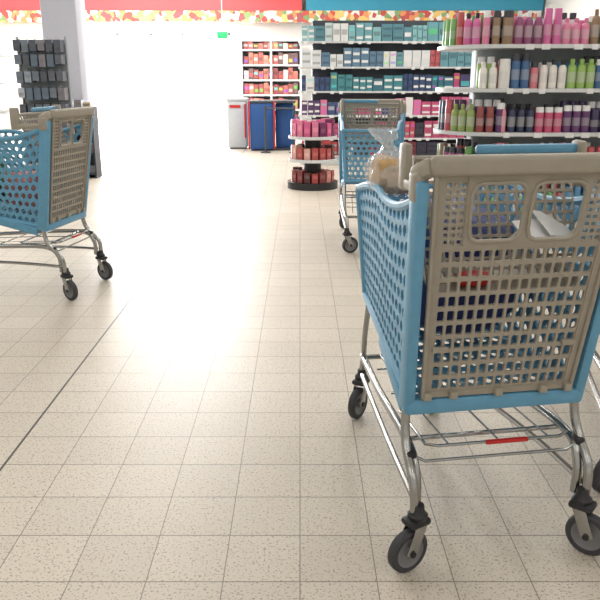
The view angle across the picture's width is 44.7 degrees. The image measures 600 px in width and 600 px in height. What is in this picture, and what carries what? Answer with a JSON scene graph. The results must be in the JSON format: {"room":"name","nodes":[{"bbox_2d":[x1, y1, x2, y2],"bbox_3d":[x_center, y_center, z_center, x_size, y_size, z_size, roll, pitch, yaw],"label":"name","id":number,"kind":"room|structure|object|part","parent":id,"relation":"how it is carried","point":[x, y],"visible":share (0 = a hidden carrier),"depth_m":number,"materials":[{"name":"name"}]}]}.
{"room":"supermarket","nodes":[
{"label":"supermarket","id":0,"kind":"room"},
{"bbox_2d":[40,0,92,105],"bbox_3d":[-3.130,-3.439,9.772,0.460,3.400,0.460,0,17,0],"label":"structural column","id":1,"kind":"structure","parent":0,"point":[60,18],"depth_m":9.56,"materials":[{"name":"paint"}]},
{"bbox_2d":[0,0,311,127],"bbox_3d":[-1.000,-6.128,18.623,14.000,3.400,0.200,0,17,0],"label":"wall","id":2,"kind":"structure","parent":0,"point":[9,98],"depth_m":18.35,"materials":[{"name":"paint"}]},
{"bbox_2d":[0,0,301,10],"bbox_3d":[-3.950,-7.352,17.937,8.000,0.620,0.300,0,17,0],"label":"banner","id":3,"kind":"object","parent":2,"relation":"attached to","point":[5,5],"visible":0.65,"depth_m":17.83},
{"bbox_2d":[87,32,231,127],"bbox_3d":[-3.650,-5.612,18.727,3.800,2.350,0.080,0,17,0],"label":"door","id":4,"kind":"structure","parent":2,"relation":"in","point":[117,34],"depth_m":18.57,"materials":[{"name":"silver metal"}]},
{"bbox_2d":[94,78,135,118],"bbox_3d":[-4.750,-5.184,18.784,1.000,1.000,0.015,0,17,0],"label":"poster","id":5,"kind":"object","parent":4,"relation":"attached to","point":[115,97],"visible":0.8,"depth_m":18.78,"materials":[{"name":"white paper"}]},
{"bbox_2d":[0,11,536,22],"bbox_3d":[-1.000,-6.995,18.035,13.800,0.260,0.340,0,17,0],"label":"trim","id":6,"kind":"structure","parent":2,"relation":"attached to","point":[5,16],"depth_m":17.87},
{"bbox_2d":[306,0,543,10],"bbox_3d":[3.050,-7.381,17.929,5.800,0.560,0.300,0,17,0],"label":"banner","id":7,"kind":"object","parent":2,"relation":"attached to","point":[311,5],"visible":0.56,"depth_m":17.83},
{"bbox_2d":[0,128,599,599],"bbox_3d":[-1.000,-1.231,8.353,14.000,0.001,22.700,0,17,0],"label":"floor","id":8,"kind":"structure","parent":0,"point":[181,426],"depth_m":2.71,"materials":[{"name":"tile"}]},
{"bbox_2d":[0,53,24,172],"bbox_3d":[-4.960,-2.566,9.565,2.480,1.850,1.005,0,17,0],"label":"shelving unit","id":9,"kind":"object","parent":8,"relation":"on","point":[2,111],"visible":0.12,"depth_m":9.46,"materials":[{"name":"white metal"}]},
{"bbox_2d":[14,36,78,192],"bbox_3d":[-2.790,-2.038,8.108,0.580,1.675,0.500,0,17,0],"label":"display rack","id":10,"kind":"object","parent":8,"relation":"on","point":[61,67],"visible":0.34,"depth_m":8.00,"materials":[{"name":"black metal"}]},
{"bbox_2d":[12,40,72,177],"bbox_3d":[-2.790,-2.070,7.993,0.500,1.465,0.144,0,17,0],"label":"products","id":11,"kind":"object","parent":10,"relation":"hanging from","point":[57,46],"visible":0.53,"depth_m":7.82},
{"bbox_2d":[0,105,112,300],"bbox_3d":[-1.753,-0.617,4.448,1.043,1.095,0.570,3,17,10],"label":"shopping cart","id":12,"kind":"object","parent":8,"relation":"on","point":[51,154],"visible":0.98,"depth_m":4.24,"materials":[{"name":"blue plastic"}]},
{"bbox_2d":[0,163,7,200],"bbox_3d":[-1.925,-0.740,4.404,0.297,0.318,0.277,-5,18,-16],"label":"bag","id":13,"kind":"object","parent":12,"relation":"in","point":[1,164],"visible":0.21,"depth_m":4.38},
{"bbox_2d":[4,171,37,209],"bbox_3d":[-1.658,-0.663,4.432,0.255,0.235,0.216,-5,18,-16],"label":"bag","id":14,"kind":"object","parent":12,"relation":"in","point":[26,172],"visible":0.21,"depth_m":4.34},
{"bbox_3d":[-1.520,-1.136,4.340,0.022,0.024,0.280,3,17,10],"label":"seat trim","id":15,"kind":"part","parent":12,"relation":"part of","materials":[{"name":"blue plastic"}]},
{"bbox_3d":[-1.469,-0.950,4.290,0.192,0.366,0.494,3,17,10],"label":"child seat","id":16,"kind":"part","parent":12,"relation":"part of","materials":[{"name":"grey plastic"}]},
{"bbox_3d":[-1.755,-0.769,4.401,0.892,0.655,0.553,3,17,10],"label":"blue frame","id":17,"kind":"part","parent":12,"relation":"part of","materials":[{"name":"plastic"}]},
{"bbox_3d":[-1.338,-1.056,4.233,0.091,0.114,0.558,3,17,10],"label":"handle","id":18,"kind":"part","parent":12,"relation":"part of","materials":[{"name":"grey plastic"}]},
{"bbox_2d":[72,100,101,177],"bbox_3d":[-2.830,-2.097,9.503,0.370,0.987,0.265,0,17,0],"label":"display shelf","id":19,"kind":"object","parent":8,"relation":"on","point":[95,161],"visible":0.32,"depth_m":9.49,"materials":[{"name":"grey metal"}]},
{"bbox_2d":[226,98,248,148],"bbox_3d":[-1.150,-3.278,13.531,0.390,0.905,0.430,0,17,0],"label":"recycling bin","id":20,"kind":"object","parent":8,"relation":"on","point":[237,108],"visible":0.98,"depth_m":13.34,"materials":[{"name":"white plastic"}]},
{"bbox_2d":[240,40,301,128],"bbox_3d":[-0.700,-5.326,18.148,1.490,2.140,0.625,0,17,0],"label":"shelving unit","id":21,"kind":"object","parent":8,"relation":"on","point":[270,52],"visible":0.43,"depth_m":17.94,"materials":[{"name":"white metal"}]},
{"bbox_2d":[243,42,297,125],"bbox_3d":[-0.710,-5.303,17.954,1.310,1.969,0.164,0,17,0],"label":"products","id":22,"kind":"object","parent":21,"relation":"in","point":[290,58],"visible":0.69,"depth_m":17.80},
{"bbox_2d":[248,100,295,152],"bbox_3d":[-0.465,-3.132,13.111,0.910,0.870,1.090,0,17,0],"label":"recycling bin","id":23,"kind":"object","parent":8,"relation":"on","point":[261,113],"depth_m":13.01,"materials":[{"name":"blue plastic"}]},
{"bbox_2d":[287,135,337,190],"bbox_3d":[0.150,-1.644,8.645,0.600,0.620,0.600,0,17,0],"label":"display stand","id":24,"kind":"object","parent":8,"relation":"on","point":[313,166],"visible":0.59,"depth_m":8.49,"materials":[{"name":"black plastic"}]},
{"bbox_2d":[291,118,334,183],"bbox_3d":[0.150,-1.769,8.607,0.515,0.718,0.517,0,17,0],"label":"gift boxes","id":25,"kind":"object","parent":24,"relation":"on","point":[325,127],"visible":0.96,"depth_m":8.43},
{"bbox_2d":[338,98,406,252],"bbox_3d":[0.553,-1.010,5.739,0.571,1.095,1.047,2,17,6],"label":"shopping cart","id":26,"kind":"object","parent":8,"relation":"on","point":[350,244],"visible":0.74,"depth_m":5.79,"materials":[{"name":"blue plastic"}]},
{"bbox_3d":[0.482,-1.581,5.807,0.280,0.024,0.022,2,17,6],"label":"seat trim","id":27,"kind":"part","parent":26,"relation":"part of","materials":[{"name":"blue plastic"}]},
{"bbox_3d":[0.579,-1.442,5.911,0.494,0.366,0.192,2,17,6],"label":"child seat","id":28,"kind":"part","parent":26,"relation":"part of","materials":[{"name":"grey plastic"}]},
{"bbox_3d":[0.548,-1.161,5.693,0.553,0.655,0.892,2,17,6],"label":"blue frame","id":29,"kind":"part","parent":26,"relation":"part of","materials":[{"name":"plastic"}]},
{"bbox_3d":[0.594,-1.593,6.003,0.558,0.114,0.091,2,17,6],"label":"handle","id":30,"kind":"part","parent":26,"relation":"part of","materials":[{"name":"grey plastic"}]},
{"bbox_2d":[299,21,470,164],"bbox_3d":[2.190,-3.142,11.114,4.420,2.050,0.905,0,17,0],"label":"shelving unit","id":31,"kind":"object","parent":8,"relation":"on","point":[334,47],"visible":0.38,"depth_m":10.77,"materials":[{"name":"white metal"}]},
{"bbox_2d":[302,22,471,154],"bbox_3d":[2.169,-3.080,10.728,4.288,1.875,0.114,0,17,0],"label":"packaged goods","id":32,"kind":"object","parent":31,"relation":"in","point":[433,31],"visible":0.38,"depth_m":10.58},
{"bbox_2d":[348,140,599,572],"bbox_3d":[0.475,0.048,2.259,0.616,1.095,1.020,-2,17,-7],"label":"shopping cart","id":33,"kind":"object","parent":8,"relation":"on","point":[393,260],"visible":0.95,"depth_m":1.89,"materials":[{"name":"blue plastic"}]},
{"bbox_2d":[398,197,514,333],"bbox_3d":[0.448,-0.120,2.286,0.326,0.373,0.486,-3,17,-9],"label":"tote","id":34,"kind":"object","parent":33,"relation":"in","point":[451,300],"visible":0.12,"depth_m":2.08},
{"bbox_2d":[369,155,417,193],"bbox_3d":[0.290,-0.428,2.245,0.195,0.208,0.245,-3,17,-9],"label":"bread bag","id":35,"kind":"object","parent":34,"relation":"on","point":[384,171],"visible":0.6,"depth_m":2.18,"materials":[{"name":"white plastic"}]},
{"bbox_2d":[455,270,492,286],"bbox_3d":[0.438,-0.055,1.839,0.098,0.036,0.044,-3,17,-9],"label":"snack packet","id":36,"kind":"object","parent":33,"relation":"on","point":[474,272],"visible":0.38,"depth_m":1.82,"materials":[{"name":"red plastic"}]},
{"bbox_3d":[0.464,-0.099,2.197,0.553,0.655,0.892,-3,17,-9],"label":"blue frame","id":37,"kind":"part","parent":33,"relation":"part of","materials":[{"name":"plastic"}]},
{"bbox_3d":[0.512,-0.213,1.863,0.494,0.366,0.192,-3,17,-9],"label":"child seat","id":38,"kind":"part","parent":33,"relation":"part of","materials":[{"name":"grey plastic"}]},
{"bbox_3d":[0.534,-0.287,1.704,0.558,0.114,0.091,-3,17,-9],"label":"handle","id":39,"kind":"part","parent":33,"relation":"part of","materials":[{"name":"grey plastic"}]},
{"bbox_3d":[0.589,-0.393,1.895,0.280,0.024,0.022,-3,17,-9],"label":"seat trim","id":40,"kind":"part","parent":33,"relation":"part of","materials":[{"name":"blue plastic"}]},
{"bbox_2d":[512,210,570,249],"bbox_3d":[0.624,-0.185,1.860,0.164,0.081,0.098,-8,19,-25],"label":"leaflet","id":41,"kind":"object","parent":33,"relation":"in","point":[543,225],"visible":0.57,"depth_m":1.86,"materials":[{"name":"white paper"}]},
{"bbox_2d":[433,44,599,227],"bbox_3d":[2.900,-1.468,6.501,3.400,1.530,1.005,0,17,0],"label":"shelving unit","id":42,"kind":"object","parent":8,"relation":"on","point":[538,97],"visible":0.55,"depth_m":6.12,"materials":[{"name":"white metal"}]},
{"bbox_2d":[437,54,599,154],"label":"bottles","id":43,"kind":"object","parent":42,"relation":"on","point":[515,70],"depth_m":6.00},
{"bbox_2d":[442,8,599,45],"label":"bottles","id":44,"kind":"object","parent":42,"relation":"on","point":[506,29],"depth_m":5.82},
{"bbox_3d":[3.050,-1.517,6.489,3.100,1.430,0.400,0,17,0],"label":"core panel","id":45,"kind":"part","parent":42,"relation":"part of","materials":[{"name":"white metal"}]},
{"bbox_2d":[582,188,599,491],"bbox_3d":[1.276,-0.041,2.553,0.612,1.095,1.055,2,17,8],"label":"shopping cart","id":46,"kind":"object","parent":8,"relation":"on","point":[596,471],"visible":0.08,"depth_m":2.49,"materials":[{"name":"blue plastic"}]},
{"bbox_2d":[541,0,599,19],"bbox_3d":[6.100,-2.829,7.763,0.200,3.400,22.900,0,17,0],"label":"wall","id":47,"kind":"structure","parent":0,"point":[583,8],"depth_m":15.90,"materials":[{"name":"paint"}]},
{"bbox_3d":[-1.000,-4.503,7.254,14.000,0.100,22.500,0,17,0],"label":"ceiling","id":48,"kind":"structure","parent":0,"visible":0},
{"bbox_2d":[217,0,227,38],"bbox_3d":[-1.750,-6.525,16.308,0.240,1.295,0.050,0,17,0],"label":"exit sign","id":49,"kind":"object","parent":48,"relation":"hanging from","point":[220,35],"visible":1,"depth_m":16.45,"materials":[{"name":"green plastic"}]},
{"bbox_3d":[-1.750,-5.977,16.474,0.240,0.150,0.050,0,17,0],"label":"sign panel","id":50,"kind":"part","parent":49,"relation":"part of","materials":[{"name":"green plastic"}]}
]}

